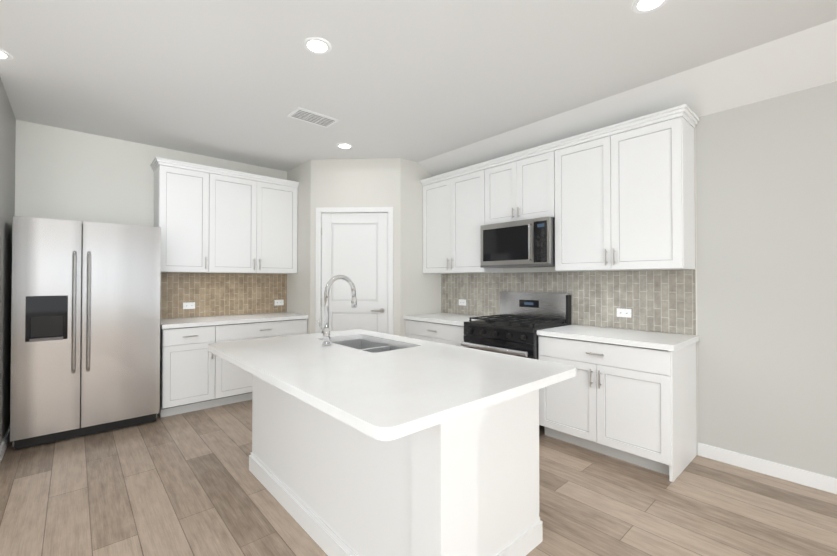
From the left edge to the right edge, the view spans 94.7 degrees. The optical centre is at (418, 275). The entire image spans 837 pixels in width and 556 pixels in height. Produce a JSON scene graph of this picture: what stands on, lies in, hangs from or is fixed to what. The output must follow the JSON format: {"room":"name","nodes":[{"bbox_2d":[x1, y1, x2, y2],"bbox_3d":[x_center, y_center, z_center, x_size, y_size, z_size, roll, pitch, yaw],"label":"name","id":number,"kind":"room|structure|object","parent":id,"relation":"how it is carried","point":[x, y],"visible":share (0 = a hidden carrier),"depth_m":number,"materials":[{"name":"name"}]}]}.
{"room":"kitchen","nodes":[
{"label":"kitchen","id":0,"kind":"room"},
{"bbox_2d":[0,400,836,555],"bbox_3d":[-0.713,1.359,-0.125,8.440,0.100,9.240,1,-1,-42],"label":"floor","id":1,"kind":"structure","parent":0,"point":[186,484],"depth_m":2.26,"materials":[{"name":"brown wood"}]},
{"bbox_2d":[10,216,160,449],"bbox_3d":[-2.908,0.452,3.430,0.943,1.795,0.718,1,-1,-42],"label":"refrigerator","id":2,"kind":"object","parent":1,"relation":"on","point":[85,329],"visible":1,"depth_m":3.17,"materials":[{"name":"metal"}]},
{"bbox_2d":[158,324,221,417],"bbox_3d":[-2.400,0.928,3.991,0.508,0.854,0.601,1,-1,-42],"label":"base cabinet","id":3,"kind":"object","parent":1,"relation":"on","point":[195,374],"depth_m":3.75,"materials":[{"name":"white wood"}]},
{"bbox_2d":[160,312,307,327],"bbox_3d":[-2.049,0.486,4.293,1.452,0.038,0.625,1,-1,-42],"label":"countertop","id":4,"kind":"structure","parent":3,"relation":"on","point":[193,322],"depth_m":4.10,"materials":[{"name":"white stone"}]},
{"bbox_2d":[222,320,306,404],"bbox_3d":[-1.908,0.933,4.430,1.053,0.854,0.601,1,-1,-42],"label":"base cabinet","id":5,"kind":"object","parent":1,"relation":"on","point":[236,382],"depth_m":4.10,"materials":[{"name":"white wood"}]},
{"bbox_2d":[249,373,575,555],"bbox_3d":[-0.217,0.909,2.245,0.918,0.854,1.895,1,-1,-42],"label":"kitchen island","id":6,"kind":"object","parent":1,"relation":"on","point":[368,443],"depth_m":1.70,"materials":[{"name":"white wood"}]},
{"bbox_2d":[208,329,575,444],"bbox_3d":[-0.303,0.462,2.181,1.169,0.038,1.928,1,-1,-42],"label":"island countertop","id":7,"kind":"structure","parent":6,"relation":"on","point":[389,395],"depth_m":1.69,"materials":[{"name":"white stone"}]},
{"bbox_2d":[318,275,356,345],"bbox_3d":[-0.529,0.221,2.544,0.254,0.449,0.106,1,-1,-42],"label":"faucet","id":8,"kind":"object","parent":7,"relation":"on","point":[325,332],"visible":1,"depth_m":2.46,"materials":[{"name":"silver metal"}]},
{"bbox_2d":[336,337,407,352],"bbox_3d":[-0.349,0.580,2.591,0.404,0.213,0.734,1,-1,-42],"label":"sink","id":9,"kind":"object","parent":7,"relation":"in","point":[360,342],"depth_m":2.87,"materials":[{"name":"silver metal"}]},
{"bbox_2d":[404,313,492,346],"bbox_3d":[0.372,0.913,4.327,0.634,0.893,0.952,1,-1,-42],"label":"base cabinet","id":10,"kind":"object","parent":1,"relation":"on","point":[446,328],"visible":0.25,"depth_m":4.17,"materials":[{"name":"white wood"}]},
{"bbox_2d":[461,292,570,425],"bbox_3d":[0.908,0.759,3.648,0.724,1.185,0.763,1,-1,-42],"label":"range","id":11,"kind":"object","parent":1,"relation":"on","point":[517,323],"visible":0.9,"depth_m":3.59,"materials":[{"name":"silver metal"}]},
{"bbox_2d":[537,325,698,481],"bbox_3d":[1.535,0.898,3.029,0.636,0.893,0.979,1,-1,-42],"label":"base cabinet","id":12,"kind":"object","parent":1,"relation":"on","point":[627,395],"visible":0.9,"depth_m":2.76,"materials":[{"name":"white wood"}]},
{"bbox_2d":[0,77,836,477],"bbox_3d":[-0.713,-0.054,-0.109,8.440,2.727,9.240,1,-1,-42],"label":"wall","id":13,"kind":"structure","parent":0,"point":[750,299],"depth_m":2.87,"materials":[{"name":"white paint"}]},
{"bbox_2d":[0,425,9,462],"bbox_3d":[-3.219,1.297,3.007,0.017,0.095,0.990,1,-1,-42],"label":"baseboard","id":14,"kind":"structure","parent":13,"relation":"attached to","point":[4,444],"depth_m":2.94,"materials":[{"name":"white wood"}]},
{"bbox_2d":[154,161,217,272],"bbox_3d":[-2.491,-0.578,4.110,0.508,1.088,0.326,1,-1,-42],"label":"upper cabinet","id":15,"kind":"object","parent":13,"relation":"attached to","point":[209,219],"depth_m":3.99,"materials":[{"name":"white wood"}]},
{"bbox_2d":[183,302,194,308],"bbox_3d":[-2.542,0.334,4.270,0.116,0.072,0.008,1,-1,-42],"label":"electrical outlet","id":16,"kind":"object","parent":13,"relation":"attached to","point":[189,305],"visible":1,"depth_m":4.27,"materials":[{"name":"white plastic"}]},
{"bbox_2d":[218,169,297,272],"bbox_3d":[-2.000,-0.573,4.550,1.053,1.088,0.326,1,-1,-42],"label":"upper cabinet","id":17,"kind":"object","parent":13,"relation":"attached to","point":[257,217],"depth_m":4.44,"materials":[{"name":"white wood"}]},
{"bbox_2d":[274,300,283,305],"bbox_3d":[-1.789,0.347,4.943,0.116,0.072,0.008,1,-1,-42],"label":"electrical outlet","id":18,"kind":"object","parent":13,"relation":"attached to","point":[278,302],"visible":1,"depth_m":4.94,"materials":[{"name":"white plastic"}]},
{"bbox_2d":[315,207,392,334],"bbox_3d":[-0.745,0.283,4.529,0.909,2.157,0.118,0,-1,3],"label":"door frame","id":19,"kind":"structure","parent":13,"relation":"attached to","point":[320,211],"depth_m":4.49,"materials":[{"name":"white wood"}]},
{"bbox_2d":[321,213,387,333],"bbox_3d":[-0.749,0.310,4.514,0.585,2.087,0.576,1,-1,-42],"label":"pantry door","id":20,"kind":"structure","parent":13,"relation":"in","point":[355,248],"depth_m":4.51,"materials":[{"name":"white wood"}]},
{"bbox_2d":[459,299,465,305],"bbox_3d":[0.527,0.323,4.632,0.008,0.072,0.116,1,-1,-42],"label":"electrical outlet","id":21,"kind":"object","parent":13,"relation":"attached to","point":[462,302],"visible":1,"depth_m":4.63,"materials":[{"name":"white plastic"}]},
{"bbox_2d":[422,164,503,273],"bbox_3d":[0.508,-0.575,4.424,0.327,1.089,1.013,1,-1,-42],"label":"upper cabinet","id":22,"kind":"object","parent":13,"relation":"attached to","point":[455,207],"depth_m":4.29,"materials":[{"name":"white wood"}]},
{"bbox_2d":[488,144,555,224],"bbox_3d":[1.064,-0.820,3.805,0.327,0.612,0.775,1,-1,-42],"label":"upper cabinet","id":23,"kind":"object","parent":13,"relation":"attached to","point":[519,187],"depth_m":3.65,"materials":[{"name":"white wood"}]},
{"bbox_2d":[480,217,554,267],"bbox_3d":[1.020,-0.297,3.760,0.445,0.427,0.761,1,-1,-42],"label":"microwave","id":24,"kind":"object","parent":23,"relation":"attached to","point":[528,243],"visible":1,"depth_m":3.58,"materials":[{"name":"silver metal"}]},
{"bbox_2d":[617,308,630,317],"bbox_3d":[1.744,0.318,3.271,0.008,0.072,0.116,1,-1,-42],"label":"electrical outlet","id":25,"kind":"object","parent":13,"relation":"attached to","point":[623,312],"visible":1,"depth_m":3.27,"materials":[{"name":"white plastic"}]},
{"bbox_2d":[555,108,695,270],"bbox_3d":[1.623,-0.589,3.179,0.329,1.089,1.020,1,-1,-42],"label":"upper cabinet","id":26,"kind":"object","parent":13,"relation":"attached to","point":[618,197],"depth_m":2.95,"materials":[{"name":"white wood"}]},
{"bbox_2d":[697,442,836,493],"bbox_3d":[3.712,1.275,1.067,0.014,0.095,4.877,1,-1,-42],"label":"baseboard","id":27,"kind":"structure","parent":13,"relation":"attached to","point":[799,476],"depth_m":2.58,"materials":[{"name":"white wood"}]},
{"bbox_2d":[0,0,836,175],"bbox_3d":[-0.713,-1.371,-0.094,8.440,0.292,9.240,1,-1,-42],"label":"ceiling","id":28,"kind":"structure","parent":0,"point":[435,87],"depth_m":2.56,"materials":[{"name":"white paint"}]},
{"bbox_2d":[0,49,12,59],"bbox_3d":[-2.641,-1.385,2.394,0.170,0.006,0.170,1,-1,-42],"label":"recessed light","id":29,"kind":"object","parent":28,"relation":"in","point":[4,55],"visible":0.96,"depth_m":2.43,"materials":[{"name":"white plastic"}]},
{"bbox_2d":[287,107,338,127],"bbox_3d":[-0.916,-1.372,3.359,0.380,0.010,0.220,1,-1,-42],"label":"ceiling vent","id":30,"kind":"object","parent":28,"relation":"in","point":[308,116],"visible":1,"depth_m":3.34,"materials":[{"name":"white metal"}]},
{"bbox_2d":[303,37,331,53],"bbox_3d":[-0.612,-1.386,2.330,0.170,0.006,0.170,1,-1,-42],"label":"recessed light","id":31,"kind":"object","parent":28,"relation":"in","point":[315,45],"visible":1,"depth_m":2.32,"materials":[{"name":"white plastic"}]},
{"bbox_2d":[337,143,352,148],"bbox_3d":[-0.778,-1.366,4.068,0.170,0.006,0.170,1,-1,-42],"label":"recessed light","id":32,"kind":"object","parent":28,"relation":"in","point":[344,145],"visible":0.98,"depth_m":4.05,"materials":[{"name":"white plastic"}]},
{"bbox_2d":[631,0,667,13],"bbox_3d":[1.180,-1.390,1.960,0.170,0.006,0.170,1,-1,-42],"label":"recessed light","id":33,"kind":"object","parent":28,"relation":"in","point":[642,6],"visible":1,"depth_m":1.98,"materials":[{"name":"white plastic"}]}
]}

